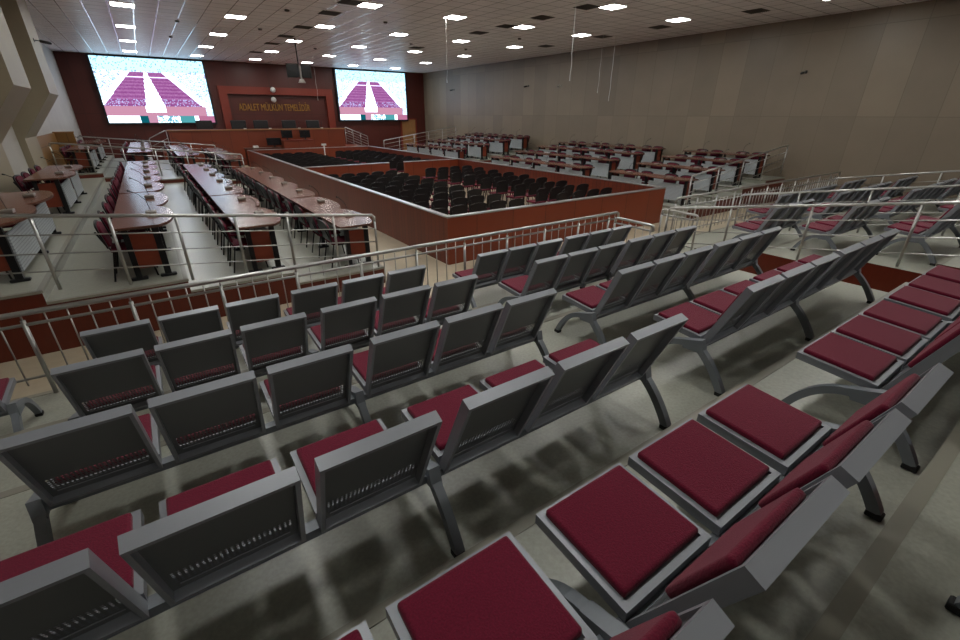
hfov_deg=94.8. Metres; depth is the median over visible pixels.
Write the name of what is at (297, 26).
ceiling vent
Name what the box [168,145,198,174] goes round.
desk
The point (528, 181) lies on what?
chair
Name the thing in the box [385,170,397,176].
chair
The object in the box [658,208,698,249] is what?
railing
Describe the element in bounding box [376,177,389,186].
chair
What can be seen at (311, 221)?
chair
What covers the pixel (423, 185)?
chair
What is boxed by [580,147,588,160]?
chair
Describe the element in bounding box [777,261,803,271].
seat cushion
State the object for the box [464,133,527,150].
desk
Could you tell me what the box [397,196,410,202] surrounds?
chair
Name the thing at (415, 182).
chair
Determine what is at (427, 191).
chair
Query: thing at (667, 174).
chair
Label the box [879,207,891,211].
seat cushion
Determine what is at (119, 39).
recessed light
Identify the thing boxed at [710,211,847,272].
step
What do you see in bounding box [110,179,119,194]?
chair
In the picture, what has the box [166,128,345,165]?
bench
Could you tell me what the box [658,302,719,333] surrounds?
seat cushion
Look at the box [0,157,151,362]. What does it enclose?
floor
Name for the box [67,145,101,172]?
desk
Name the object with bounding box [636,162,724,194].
desk
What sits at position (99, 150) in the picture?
desk
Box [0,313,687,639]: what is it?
bench
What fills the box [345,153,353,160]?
chair
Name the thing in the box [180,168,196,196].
chair
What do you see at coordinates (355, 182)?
chair
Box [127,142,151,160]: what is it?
desk
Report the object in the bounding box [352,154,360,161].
chair
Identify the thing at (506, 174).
chair
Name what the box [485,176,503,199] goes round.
chair
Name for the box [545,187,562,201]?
chair
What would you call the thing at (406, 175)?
chair
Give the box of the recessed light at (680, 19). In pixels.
[665,17,691,22]
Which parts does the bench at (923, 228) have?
leg, seat frame, leg, backrest, backrest, backrest, leg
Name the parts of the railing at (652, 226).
second rail, handrail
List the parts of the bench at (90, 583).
backrest, seat frame, backrest, seat frame, seat frame, backrest, leg, seat frame, backrest, seat frame, backrest, seat frame, backrest, leg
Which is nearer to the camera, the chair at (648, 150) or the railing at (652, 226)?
the railing at (652, 226)
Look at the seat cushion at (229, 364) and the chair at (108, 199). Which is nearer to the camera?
the seat cushion at (229, 364)
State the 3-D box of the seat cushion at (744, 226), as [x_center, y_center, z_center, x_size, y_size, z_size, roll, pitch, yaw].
[5.308,-1.850,8.700,0.434,0.061,0.377,-16,30,-31]
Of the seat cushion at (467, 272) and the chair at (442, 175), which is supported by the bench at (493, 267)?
the seat cushion at (467, 272)
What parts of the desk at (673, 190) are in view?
modesty panel, modesty panel, leg, panel, leg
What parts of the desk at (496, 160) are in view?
modesty panel, modesty panel, modesty panel, modesty panel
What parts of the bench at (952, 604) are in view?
leg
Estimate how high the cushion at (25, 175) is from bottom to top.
0.302 m
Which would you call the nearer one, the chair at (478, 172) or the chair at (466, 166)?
the chair at (478, 172)
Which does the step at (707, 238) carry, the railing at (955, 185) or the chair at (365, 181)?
the railing at (955, 185)
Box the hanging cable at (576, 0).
[569,0,576,80]
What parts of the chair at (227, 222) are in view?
leg, seat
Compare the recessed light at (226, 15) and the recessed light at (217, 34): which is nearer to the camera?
the recessed light at (226, 15)
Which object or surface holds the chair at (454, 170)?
on the floor at (30, 366)
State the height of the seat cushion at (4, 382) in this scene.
0.061 m
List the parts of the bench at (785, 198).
seat frame, backrest, backrest, backrest, backrest, backrest, backrest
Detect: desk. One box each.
[0,190,61,282]
[23,164,87,213]
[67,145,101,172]
[79,140,107,162]
[109,192,176,281]
[119,161,165,229]
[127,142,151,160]
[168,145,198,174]
[183,164,243,229]
[204,148,243,178]
[210,194,284,272]
[235,167,314,228]
[281,139,313,148]
[289,196,371,265]
[406,144,466,158]
[427,140,489,159]
[446,136,510,154]
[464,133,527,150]
[490,156,594,176]
[515,150,620,178]
[537,146,644,168]
[557,142,665,162]
[609,170,698,205]
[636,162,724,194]
[661,155,748,185]
[683,150,769,177]
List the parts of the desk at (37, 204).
panel, leg, modesty panel, modesty panel, leg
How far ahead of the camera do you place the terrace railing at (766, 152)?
13.96 m
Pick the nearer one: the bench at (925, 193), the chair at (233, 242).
the chair at (233, 242)
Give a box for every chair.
[13,175,64,213]
[21,172,34,190]
[28,168,62,186]
[34,165,64,182]
[59,147,89,172]
[62,146,90,170]
[64,145,74,164]
[93,220,158,281]
[97,210,145,266]
[101,201,149,242]
[104,194,151,231]
[107,188,116,203]
[109,184,117,198]
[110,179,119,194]
[114,172,121,184]
[171,153,182,174]
[177,164,191,190]
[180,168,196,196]
[182,170,197,197]
[184,173,201,204]
[185,175,202,207]
[187,179,207,210]
[190,182,209,213]
[193,187,215,224]
[195,120,213,128]
[197,190,217,229]
[202,196,242,239]
[206,203,244,249]
[212,211,244,260]
[217,219,268,272]
[218,157,229,177]
[230,120,246,128]
[231,168,237,185]
[233,169,254,191]
[237,172,245,194]
[241,174,249,195]
[245,176,272,203]
[250,179,273,196]
[253,120,268,128]
[255,182,279,209]
[260,185,285,212]
[267,190,292,213]
[273,193,292,228]
[281,120,295,127]
[284,199,317,237]
[294,205,326,246]
[305,213,344,257]
[306,120,319,127]
[317,219,358,267]
[319,162,329,165]
[328,174,338,177]
[335,151,342,157]
[337,177,347,180]
[340,152,348,158]
[341,173,354,180]
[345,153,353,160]
[346,180,358,184]
[350,176,363,183]
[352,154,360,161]
[356,155,367,163]
[356,172,369,178]
[356,184,368,188]
[361,179,374,187]
[365,175,378,181]
[366,156,374,162]
[368,187,381,192]
[371,171,383,177]
[371,182,385,192]
[372,158,381,162]
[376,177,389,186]
[380,159,389,162]
[382,174,394,181]
[383,191,395,197]
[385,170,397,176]
[385,186,399,197]
[388,181,402,191]
[389,160,397,169]
[392,176,404,185]
[396,162,403,171]
[397,173,408,181]
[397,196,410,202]
[399,190,414,202]
[402,184,416,190]
[405,180,418,188]
[407,175,419,184]
[412,194,428,202]
[413,202,428,208]
[415,188,430,208]
[419,183,432,202]
[421,167,435,178]
[421,178,433,196]
[429,192,448,207]
[430,181,446,194]
[430,186,447,200]
[431,199,448,209]
[432,208,447,214]
[434,170,448,191]
[436,167,448,187]
[446,169,460,184]
[447,172,462,185]
[448,166,459,185]
[448,185,462,202]
[448,190,465,206]
[448,197,467,213]
[450,205,467,214]
[456,165,471,184]
[457,168,472,190]
[458,171,474,184]
[462,175,475,190]
[467,167,483,187]
[467,189,481,205]
[468,195,484,212]
[469,203,486,212]
[471,174,488,195]
[474,178,492,191]
[475,170,485,192]
[483,173,501,195]
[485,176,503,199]
[486,193,501,209]
[488,169,497,192]
[489,181,508,206]
[490,200,506,209]
[503,172,513,180]
[503,180,522,198]
[506,184,526,204]
[507,175,517,200]
[509,198,524,206]
[518,174,528,197]
[523,178,534,199]
[525,157,532,165]
[525,183,540,204]
[526,177,546,200]
[526,188,549,203]
[534,181,554,197]
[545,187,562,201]
[547,160,556,167]
[555,161,565,171]
[555,180,566,186]
[556,192,570,200]
[563,185,574,198]
[571,184,588,197]
[572,154,580,160]
[572,163,581,170]
[572,190,584,198]
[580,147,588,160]
[586,189,598,196]
[595,148,603,154]
[598,156,607,177]
[600,157,619,177]
[600,187,611,194]
[605,149,613,155]
[620,150,631,169]
[624,151,643,169]
[624,169,636,177]
[640,171,652,183]
[642,145,651,151]
[650,161,663,168]
[652,146,663,151]
[663,173,677,183]
[665,162,678,173]
[668,175,694,201]
[675,154,687,161]
[688,164,702,172]
[690,155,704,164]
[695,166,721,191]
[696,149,707,155]
[710,150,723,156]
[712,157,726,181]
[719,158,743,183]
[735,151,749,174]
[747,152,765,175]
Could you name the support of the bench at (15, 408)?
on the step at (56, 406)
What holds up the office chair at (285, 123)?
on the floor
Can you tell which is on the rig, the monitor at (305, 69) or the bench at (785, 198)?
the monitor at (305, 69)
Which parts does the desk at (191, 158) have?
panel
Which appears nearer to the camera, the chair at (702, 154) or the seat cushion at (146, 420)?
the seat cushion at (146, 420)
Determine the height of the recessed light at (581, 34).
0.012 m
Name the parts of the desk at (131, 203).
leg, panel, leg, leg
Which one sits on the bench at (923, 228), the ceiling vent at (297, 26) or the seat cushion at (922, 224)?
the seat cushion at (922, 224)
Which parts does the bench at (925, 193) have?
backrest, backrest, backrest, backrest, backrest, backrest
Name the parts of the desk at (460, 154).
modesty panel, modesty panel, modesty panel, modesty panel, panel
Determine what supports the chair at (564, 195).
on the floor at (30, 366)
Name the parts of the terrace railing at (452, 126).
handrail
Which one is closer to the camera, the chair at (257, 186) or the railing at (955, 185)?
the railing at (955, 185)
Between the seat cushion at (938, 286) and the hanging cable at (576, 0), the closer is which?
the seat cushion at (938, 286)
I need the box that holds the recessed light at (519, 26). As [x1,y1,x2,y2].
[512,25,534,28]
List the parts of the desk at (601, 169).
modesty panel, modesty panel, modesty panel, modesty panel, leg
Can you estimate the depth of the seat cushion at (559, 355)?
3.18 m
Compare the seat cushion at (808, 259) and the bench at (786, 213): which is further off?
the bench at (786, 213)
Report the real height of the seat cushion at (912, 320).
0.061 m
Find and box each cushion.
[0,377,8,400]
[0,513,133,587]
[15,176,30,191]
[23,173,32,187]
[30,169,40,182]
[54,413,152,482]
[61,148,68,157]
[87,365,156,408]
[96,221,111,246]
[100,212,111,234]
[104,203,113,218]
[107,196,115,210]
[116,173,121,183]
[166,460,274,515]
[175,364,233,384]
[177,414,254,443]
[221,220,232,241]
[243,345,299,364]
[264,379,339,410]
[286,307,319,319]
[297,420,383,495]
[310,325,363,344]
[339,629,362,639]
[353,350,417,381]
[374,310,414,329]
[397,536,581,639]
[407,384,477,450]
[425,298,458,317]
[432,329,473,360]
[455,268,491,279]
[485,359,544,387]
[501,275,544,292]
[546,465,697,597]
[549,339,600,362]
[566,285,617,308]
[599,280,647,296]
[610,611,681,639]
[638,419,768,516]
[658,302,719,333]
[665,488,805,598]
[679,176,693,184]
[693,290,735,312]
[706,384,821,459]
[713,158,724,164]
[717,290,743,320]
[724,280,755,294]
[728,159,741,168]
[734,222,759,230]
[735,152,747,158]
[748,208,767,212]
[748,219,770,225]
[751,153,764,159]
[753,270,782,280]
[758,420,873,507]
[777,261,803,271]
[798,254,822,263]
[802,222,833,231]
[803,332,896,380]
[806,207,823,212]
[815,219,842,226]
[822,374,920,445]
[827,215,854,222]
[836,315,920,355]
[863,300,941,334]
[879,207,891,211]
[887,223,925,233]
[889,286,959,315]
[899,219,932,228]
[908,275,959,299]
[908,323,959,367]
[910,215,937,222]
[925,265,959,283]
[932,206,953,224]
[934,318,959,340]
[940,204,953,208]
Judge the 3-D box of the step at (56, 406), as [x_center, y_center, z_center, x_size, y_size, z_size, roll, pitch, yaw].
[-1.183,0.160,6.011,9.950,0.200,1.070,-16,30,-31]
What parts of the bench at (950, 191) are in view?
backrest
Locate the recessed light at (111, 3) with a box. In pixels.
[109,1,134,7]
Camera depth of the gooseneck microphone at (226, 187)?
9.98 m
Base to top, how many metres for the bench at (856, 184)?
0.885 m
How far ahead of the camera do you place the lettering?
28.74 m
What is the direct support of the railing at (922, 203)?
on the step at (707, 238)
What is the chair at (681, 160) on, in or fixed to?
on the floor at (723, 183)
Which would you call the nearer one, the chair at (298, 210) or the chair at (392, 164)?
the chair at (298, 210)
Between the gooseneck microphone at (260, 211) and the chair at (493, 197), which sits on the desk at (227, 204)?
the gooseneck microphone at (260, 211)
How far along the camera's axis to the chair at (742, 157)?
16.18 m
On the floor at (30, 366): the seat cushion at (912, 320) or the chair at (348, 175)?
the chair at (348, 175)
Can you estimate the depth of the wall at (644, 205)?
10.14 m
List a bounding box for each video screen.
[85,54,216,124]
[333,68,408,120]
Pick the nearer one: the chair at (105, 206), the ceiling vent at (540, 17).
the chair at (105, 206)
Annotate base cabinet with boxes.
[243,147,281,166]
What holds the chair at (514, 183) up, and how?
on the floor at (30, 366)
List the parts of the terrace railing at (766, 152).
post, post, handrail, post, post, post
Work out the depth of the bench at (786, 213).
8.65 m
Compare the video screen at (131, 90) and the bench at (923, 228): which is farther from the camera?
the video screen at (131, 90)
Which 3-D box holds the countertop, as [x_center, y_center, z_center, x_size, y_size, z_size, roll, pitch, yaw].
[-13.116,-11.521,26.672,9.800,0.060,0.870,-16,30,-31]
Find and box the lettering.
[240,102,309,110]
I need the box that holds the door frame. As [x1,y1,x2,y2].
[400,119,417,149]
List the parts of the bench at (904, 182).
backrest, backrest, backrest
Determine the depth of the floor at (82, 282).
6.21 m
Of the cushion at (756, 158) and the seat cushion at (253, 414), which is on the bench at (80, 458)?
the seat cushion at (253, 414)
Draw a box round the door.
[402,120,416,149]
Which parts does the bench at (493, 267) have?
seat frame, leg, backrest, backrest, backrest, backrest, backrest, backrest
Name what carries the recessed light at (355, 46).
in the ceiling
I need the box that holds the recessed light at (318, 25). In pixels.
[314,24,335,28]
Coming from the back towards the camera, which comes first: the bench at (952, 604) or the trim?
the trim
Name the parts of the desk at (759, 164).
modesty panel, modesty panel, leg, panel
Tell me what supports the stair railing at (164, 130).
attached to the bench at (236, 140)
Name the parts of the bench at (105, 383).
backrest, seat frame, backrest, seat frame, seat frame, backrest, seat frame, backrest, seat frame, backrest, backrest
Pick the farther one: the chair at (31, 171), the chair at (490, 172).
the chair at (490, 172)
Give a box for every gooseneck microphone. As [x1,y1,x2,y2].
[0,198,15,213]
[2,174,35,197]
[40,157,63,174]
[52,152,71,167]
[127,190,156,213]
[129,177,153,198]
[130,168,151,186]
[215,172,232,188]
[226,181,245,200]
[242,193,263,213]
[309,185,324,202]
[336,196,352,213]
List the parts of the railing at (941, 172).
handrail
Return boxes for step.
[0,270,756,560]
[0,277,613,491]
[0,284,514,435]
[107,281,887,639]
[369,351,959,639]
[670,214,812,252]
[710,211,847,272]
[751,200,943,274]
[840,452,959,639]
[842,214,959,292]
[937,254,959,269]
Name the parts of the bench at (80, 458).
leg, backrest, seat frame, backrest, seat frame, seat frame, backrest, leg, seat frame, backrest, seat frame, backrest, backrest, leg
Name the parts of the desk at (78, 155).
leg, panel, leg, modesty panel, modesty panel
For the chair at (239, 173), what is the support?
on the floor at (282, 237)
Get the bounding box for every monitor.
[266,138,281,146]
[281,130,292,139]
[285,63,300,77]
[299,130,310,138]
[300,64,311,78]
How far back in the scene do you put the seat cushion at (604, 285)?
5.00 m
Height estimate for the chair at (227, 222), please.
0.811 m
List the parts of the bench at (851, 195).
backrest, backrest, backrest, backrest, backrest, backrest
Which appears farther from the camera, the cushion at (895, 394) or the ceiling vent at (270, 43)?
the ceiling vent at (270, 43)
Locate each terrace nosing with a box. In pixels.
[0,177,104,299]
[46,182,188,304]
[78,155,113,174]
[191,255,294,292]
[293,211,383,284]
[523,154,784,180]
[623,174,764,189]
[663,204,713,210]
[692,194,740,198]
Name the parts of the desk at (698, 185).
modesty panel, modesty panel, leg, panel, leg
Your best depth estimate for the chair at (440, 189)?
13.06 m
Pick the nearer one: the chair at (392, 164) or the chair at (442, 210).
the chair at (442, 210)
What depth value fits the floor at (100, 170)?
15.63 m
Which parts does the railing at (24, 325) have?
post, post, rail, post, post, second rail, handrail, post, post, post, post, post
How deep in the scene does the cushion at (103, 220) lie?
6.47 m
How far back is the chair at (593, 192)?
12.74 m
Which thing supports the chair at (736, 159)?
on the floor at (723, 183)
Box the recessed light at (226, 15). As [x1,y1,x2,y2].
[224,14,246,19]
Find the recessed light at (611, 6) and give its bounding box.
[598,4,627,9]
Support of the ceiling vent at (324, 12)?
in the ceiling
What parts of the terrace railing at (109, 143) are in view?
handrail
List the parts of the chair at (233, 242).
leg, leg, seat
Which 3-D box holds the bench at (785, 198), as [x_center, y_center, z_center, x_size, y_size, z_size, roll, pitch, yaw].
[8.345,-3.079,11.786,3.480,0.885,0.750,-16,30,-31]
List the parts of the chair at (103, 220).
seat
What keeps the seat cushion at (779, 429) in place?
on the bench at (664, 577)
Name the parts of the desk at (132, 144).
panel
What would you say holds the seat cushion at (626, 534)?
on the bench at (664, 577)
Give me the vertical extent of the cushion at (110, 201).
0.302 m
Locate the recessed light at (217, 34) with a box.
[208,32,226,35]
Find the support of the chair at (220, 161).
on the floor at (226, 176)
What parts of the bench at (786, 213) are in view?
seat frame, backrest, backrest, leg, backrest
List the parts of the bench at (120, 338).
backrest, seat frame, backrest, backrest, backrest, backrest, backrest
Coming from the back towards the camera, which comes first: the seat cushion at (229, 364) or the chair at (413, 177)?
the chair at (413, 177)
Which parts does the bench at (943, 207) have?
seat frame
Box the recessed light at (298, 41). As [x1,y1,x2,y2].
[285,39,301,42]
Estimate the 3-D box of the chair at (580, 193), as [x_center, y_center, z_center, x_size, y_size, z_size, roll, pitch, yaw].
[2.663,-3.342,12.797,0.500,0.872,0.552,-17,30,-32]
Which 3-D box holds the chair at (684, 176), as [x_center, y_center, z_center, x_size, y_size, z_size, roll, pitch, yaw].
[6.290,-4.077,13.773,0.552,0.811,0.500,-18,30,-33]
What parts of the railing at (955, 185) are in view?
post, handrail, post, post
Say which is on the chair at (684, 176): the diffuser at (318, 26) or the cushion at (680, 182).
the cushion at (680, 182)
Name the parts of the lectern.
panel, rail, panel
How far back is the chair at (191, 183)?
10.73 m
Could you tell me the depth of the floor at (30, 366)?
8.76 m
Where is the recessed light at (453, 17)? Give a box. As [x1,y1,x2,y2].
[443,15,466,19]
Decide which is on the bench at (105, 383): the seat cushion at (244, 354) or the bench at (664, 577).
the seat cushion at (244, 354)
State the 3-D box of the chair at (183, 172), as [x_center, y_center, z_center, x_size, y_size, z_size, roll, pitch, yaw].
[-8.438,-4.030,13.086,0.552,0.811,0.500,-14,28,-28]
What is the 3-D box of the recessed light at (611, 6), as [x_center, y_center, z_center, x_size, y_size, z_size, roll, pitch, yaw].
[3.855,-9.086,12.806,0.600,0.012,0.600,-16,30,-31]
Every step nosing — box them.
[0,301,498,438]
[0,308,581,498]
[9,285,490,402]
[321,282,908,639]
[692,225,731,235]
[694,218,807,248]
[765,214,876,250]
[804,420,959,639]
[935,249,959,265]
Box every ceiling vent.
[264,42,279,44]
[277,34,294,37]
[293,25,312,28]
[317,10,340,15]
[337,0,362,5]
[469,31,488,34]
[495,24,516,28]
[531,15,553,19]
[572,4,600,9]
[594,35,612,38]
[648,25,670,28]
[741,8,770,13]
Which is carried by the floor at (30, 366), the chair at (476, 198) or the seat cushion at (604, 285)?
the chair at (476, 198)
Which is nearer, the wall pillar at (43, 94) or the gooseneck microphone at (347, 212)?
the gooseneck microphone at (347, 212)
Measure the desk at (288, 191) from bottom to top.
0.750 m
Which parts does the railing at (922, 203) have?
post, post, post, handrail, post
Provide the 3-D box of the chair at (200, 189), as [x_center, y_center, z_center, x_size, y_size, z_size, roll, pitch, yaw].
[-7.596,-3.517,11.988,0.552,0.811,0.500,-17,30,-33]
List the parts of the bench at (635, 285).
leg, seat frame, leg, backrest, seat frame, backrest, backrest, leg, backrest, backrest, leg, backrest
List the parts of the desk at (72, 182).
leg, panel, leg, modesty panel, modesty panel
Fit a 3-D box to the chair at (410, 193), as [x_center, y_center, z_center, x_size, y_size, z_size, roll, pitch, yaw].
[-2.193,-3.333,12.734,0.500,0.872,0.552,-17,30,-33]
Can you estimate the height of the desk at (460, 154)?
0.750 m
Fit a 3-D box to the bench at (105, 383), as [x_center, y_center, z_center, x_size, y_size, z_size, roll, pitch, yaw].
[-1.587,0.213,4.128,3.480,0.885,0.750,-16,30,-31]
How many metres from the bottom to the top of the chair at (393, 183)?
0.872 m
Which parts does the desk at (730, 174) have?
modesty panel, modesty panel, leg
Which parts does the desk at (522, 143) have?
modesty panel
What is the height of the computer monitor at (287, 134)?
0.520 m
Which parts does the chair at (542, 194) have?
seat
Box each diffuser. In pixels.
[116,25,134,27]
[225,15,244,18]
[316,25,334,27]
[358,3,381,7]
[572,34,588,36]
[666,18,688,21]
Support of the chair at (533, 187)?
on the floor at (30, 366)
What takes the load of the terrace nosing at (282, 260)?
attached to the floor at (179, 202)
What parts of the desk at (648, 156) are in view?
modesty panel, modesty panel, panel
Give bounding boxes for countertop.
[196,128,317,130]
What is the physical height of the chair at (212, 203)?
0.811 m
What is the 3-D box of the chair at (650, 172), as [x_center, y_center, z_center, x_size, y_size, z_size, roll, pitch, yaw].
[5.439,-4.608,14.908,0.552,0.811,0.500,-14,28,-28]
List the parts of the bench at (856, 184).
backrest, backrest, backrest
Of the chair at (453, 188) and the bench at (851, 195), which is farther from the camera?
the chair at (453, 188)
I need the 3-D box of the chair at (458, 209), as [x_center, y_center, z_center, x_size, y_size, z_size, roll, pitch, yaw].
[-0.627,-2.381,10.697,0.500,0.872,0.552,-16,30,-31]
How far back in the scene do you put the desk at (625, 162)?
18.66 m
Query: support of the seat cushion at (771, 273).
on the bench at (712, 317)
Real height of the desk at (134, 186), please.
0.750 m
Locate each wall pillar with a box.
[0,0,57,183]
[0,7,30,192]
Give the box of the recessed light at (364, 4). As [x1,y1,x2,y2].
[357,2,382,8]
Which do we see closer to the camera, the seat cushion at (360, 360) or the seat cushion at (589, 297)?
the seat cushion at (360, 360)
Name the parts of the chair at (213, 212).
leg, leg, seat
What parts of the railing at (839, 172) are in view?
post, post, post, rail, post, second rail, handrail, post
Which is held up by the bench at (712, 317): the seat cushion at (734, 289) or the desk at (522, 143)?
the seat cushion at (734, 289)
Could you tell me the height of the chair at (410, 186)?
0.872 m
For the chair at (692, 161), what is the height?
0.811 m
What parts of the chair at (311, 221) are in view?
leg, leg, seat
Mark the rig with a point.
(294, 70)
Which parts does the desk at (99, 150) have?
leg, modesty panel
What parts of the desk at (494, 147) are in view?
modesty panel, panel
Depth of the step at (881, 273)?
6.67 m
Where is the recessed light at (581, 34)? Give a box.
[570,33,590,36]
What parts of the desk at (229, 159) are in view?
leg, panel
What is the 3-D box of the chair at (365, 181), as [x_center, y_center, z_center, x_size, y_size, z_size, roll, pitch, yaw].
[-3.840,-4.332,14.869,0.500,0.872,0.552,-17,30,-33]
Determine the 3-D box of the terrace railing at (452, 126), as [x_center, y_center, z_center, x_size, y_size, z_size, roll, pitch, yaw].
[-3.958,-12.189,29.907,5.547,1.738,0.048,-16,30,-31]
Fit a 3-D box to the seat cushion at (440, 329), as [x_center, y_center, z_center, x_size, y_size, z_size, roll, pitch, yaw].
[-0.315,0.191,3.777,0.434,0.061,0.377,-16,30,-31]
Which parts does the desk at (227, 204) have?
leg, leg, panel, leg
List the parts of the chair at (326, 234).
leg, leg, seat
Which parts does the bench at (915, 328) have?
leg, seat frame, seat frame, seat frame, leg, backrest, seat frame, seat frame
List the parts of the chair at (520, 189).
seat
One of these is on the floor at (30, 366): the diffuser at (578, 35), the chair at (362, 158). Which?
the chair at (362, 158)
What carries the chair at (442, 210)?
on the floor at (30, 366)
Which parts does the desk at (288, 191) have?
leg, leg, leg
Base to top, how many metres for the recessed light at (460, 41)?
0.012 m
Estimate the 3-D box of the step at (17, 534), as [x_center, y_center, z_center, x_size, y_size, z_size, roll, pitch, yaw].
[0.099,0.754,4.267,9.950,0.600,1.140,-16,30,-31]
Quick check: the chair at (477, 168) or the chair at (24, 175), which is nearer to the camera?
the chair at (24, 175)
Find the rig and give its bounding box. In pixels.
[285,38,311,82]
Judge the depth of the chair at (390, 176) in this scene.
15.83 m
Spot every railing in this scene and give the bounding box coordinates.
[0,211,619,392]
[0,214,379,289]
[48,142,244,175]
[77,136,214,158]
[149,130,170,158]
[345,127,368,145]
[383,126,455,148]
[613,217,654,242]
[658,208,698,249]
[664,201,959,266]
[670,171,840,231]
[686,145,788,204]
[733,184,959,235]
[831,170,959,198]
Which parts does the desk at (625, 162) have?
modesty panel, modesty panel, modesty panel, modesty panel, leg, panel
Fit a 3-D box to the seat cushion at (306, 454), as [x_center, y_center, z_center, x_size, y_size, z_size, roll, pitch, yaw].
[-0.648,0.693,2.219,0.434,0.061,0.377,-16,30,-31]
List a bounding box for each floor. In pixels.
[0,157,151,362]
[0,165,773,399]
[47,160,195,348]
[77,155,114,178]
[162,144,362,159]
[162,182,296,316]
[196,162,240,183]
[233,184,384,292]
[417,151,763,208]
[426,148,784,203]
[446,143,537,153]
[489,162,740,213]
[662,199,712,218]
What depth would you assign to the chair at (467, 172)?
16.62 m
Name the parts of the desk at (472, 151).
modesty panel, modesty panel, leg, panel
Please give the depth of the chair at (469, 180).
15.71 m
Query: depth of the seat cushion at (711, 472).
1.91 m
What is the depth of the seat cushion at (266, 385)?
3.06 m
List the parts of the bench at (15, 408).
backrest, seat frame, leg, leg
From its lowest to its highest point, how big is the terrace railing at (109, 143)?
1.490 m
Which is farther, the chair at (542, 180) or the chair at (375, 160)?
the chair at (375, 160)
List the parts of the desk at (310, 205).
leg, panel, leg, modesty panel, modesty panel, leg, panel, leg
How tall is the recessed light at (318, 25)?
0.012 m
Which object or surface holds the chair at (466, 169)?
on the floor at (30, 366)
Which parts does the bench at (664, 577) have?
seat frame, seat frame, leg, seat frame, backrest, seat frame, backrest, seat frame, backrest, backrest, leg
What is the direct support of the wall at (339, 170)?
on the floor at (30, 366)
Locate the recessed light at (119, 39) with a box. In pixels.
[119,39,136,42]
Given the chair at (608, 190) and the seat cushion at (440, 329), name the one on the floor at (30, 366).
the chair at (608, 190)
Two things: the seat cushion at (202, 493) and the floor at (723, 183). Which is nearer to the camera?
the seat cushion at (202, 493)
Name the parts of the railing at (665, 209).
post, second rail, handrail, post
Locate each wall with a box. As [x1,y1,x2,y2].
[2,43,83,190]
[53,51,425,159]
[247,146,367,164]
[248,150,448,263]
[303,158,457,183]
[368,146,661,198]
[423,0,959,200]
[444,187,665,264]
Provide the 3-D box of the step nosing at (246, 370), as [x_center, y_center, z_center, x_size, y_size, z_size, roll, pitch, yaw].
[-0.863,0.092,5.477,9.950,0.034,0.067,-16,30,-31]
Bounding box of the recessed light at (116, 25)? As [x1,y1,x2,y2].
[115,24,135,28]
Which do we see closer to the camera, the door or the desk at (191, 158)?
the desk at (191, 158)
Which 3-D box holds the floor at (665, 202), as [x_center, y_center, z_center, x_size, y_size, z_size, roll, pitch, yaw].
[2.955,-5.516,18.157,1.500,0.300,13.000,-16,30,-31]
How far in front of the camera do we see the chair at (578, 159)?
18.90 m
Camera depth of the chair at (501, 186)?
14.32 m
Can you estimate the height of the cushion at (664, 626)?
0.288 m
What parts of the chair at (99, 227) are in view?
leg, leg, seat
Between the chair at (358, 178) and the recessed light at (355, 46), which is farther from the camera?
the recessed light at (355, 46)
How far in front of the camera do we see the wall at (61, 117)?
18.77 m
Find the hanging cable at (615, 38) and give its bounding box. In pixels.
[608,38,615,100]
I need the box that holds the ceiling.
[25,0,929,72]
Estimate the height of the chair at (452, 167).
0.872 m
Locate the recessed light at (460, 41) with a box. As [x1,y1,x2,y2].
[451,40,468,42]
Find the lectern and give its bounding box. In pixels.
[36,131,79,165]
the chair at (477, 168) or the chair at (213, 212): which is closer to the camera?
the chair at (213, 212)
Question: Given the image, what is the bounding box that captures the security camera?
[33,38,51,44]
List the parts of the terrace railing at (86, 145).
post, post, handrail, post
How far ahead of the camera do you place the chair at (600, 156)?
17.87 m
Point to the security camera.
(41, 41)
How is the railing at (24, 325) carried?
on the step at (56, 406)
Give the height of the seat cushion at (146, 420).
0.061 m
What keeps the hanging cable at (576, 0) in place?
hanging from the ceiling
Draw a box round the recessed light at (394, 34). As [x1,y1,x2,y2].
[389,33,408,35]
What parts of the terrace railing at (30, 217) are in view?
post, post, post, handrail, post, post, post, post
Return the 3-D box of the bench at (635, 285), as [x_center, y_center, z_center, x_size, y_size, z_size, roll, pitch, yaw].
[2.410,-0.545,5.324,3.350,0.885,0.750,-16,30,-31]
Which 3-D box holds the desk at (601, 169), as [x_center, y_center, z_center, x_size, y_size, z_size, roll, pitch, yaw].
[3.478,-6.805,19.239,0.700,0.750,5.900,-16,30,-31]
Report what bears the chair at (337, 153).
on the floor at (30, 366)
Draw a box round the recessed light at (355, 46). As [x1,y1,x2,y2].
[351,45,367,47]
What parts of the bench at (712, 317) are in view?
leg, seat frame, leg, seat frame, backrest, seat frame, seat frame, backrest, leg, backrest, backrest, backrest, leg, backrest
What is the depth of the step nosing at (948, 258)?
6.22 m
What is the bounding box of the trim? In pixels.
[217,86,335,128]
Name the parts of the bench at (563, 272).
leg, seat frame, backrest, backrest, backrest, backrest, backrest, backrest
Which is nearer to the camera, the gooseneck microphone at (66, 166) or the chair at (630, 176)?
the gooseneck microphone at (66, 166)
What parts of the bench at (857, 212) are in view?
leg, seat frame, leg, backrest, backrest, leg, backrest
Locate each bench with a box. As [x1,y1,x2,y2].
[0,288,557,546]
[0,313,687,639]
[0,377,43,432]
[50,274,477,420]
[80,265,425,365]
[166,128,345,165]
[334,362,953,639]
[452,224,632,307]
[498,225,696,304]
[554,226,782,344]
[653,228,899,396]
[732,199,814,238]
[745,184,837,221]
[781,265,959,473]
[790,196,890,252]
[792,181,892,227]
[824,178,866,201]
[872,178,957,223]
[876,204,959,265]
[877,175,918,198]
[937,178,959,200]
[937,200,959,210]
[944,595,959,616]
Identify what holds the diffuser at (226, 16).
attached to the recessed light at (226, 15)
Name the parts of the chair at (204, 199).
leg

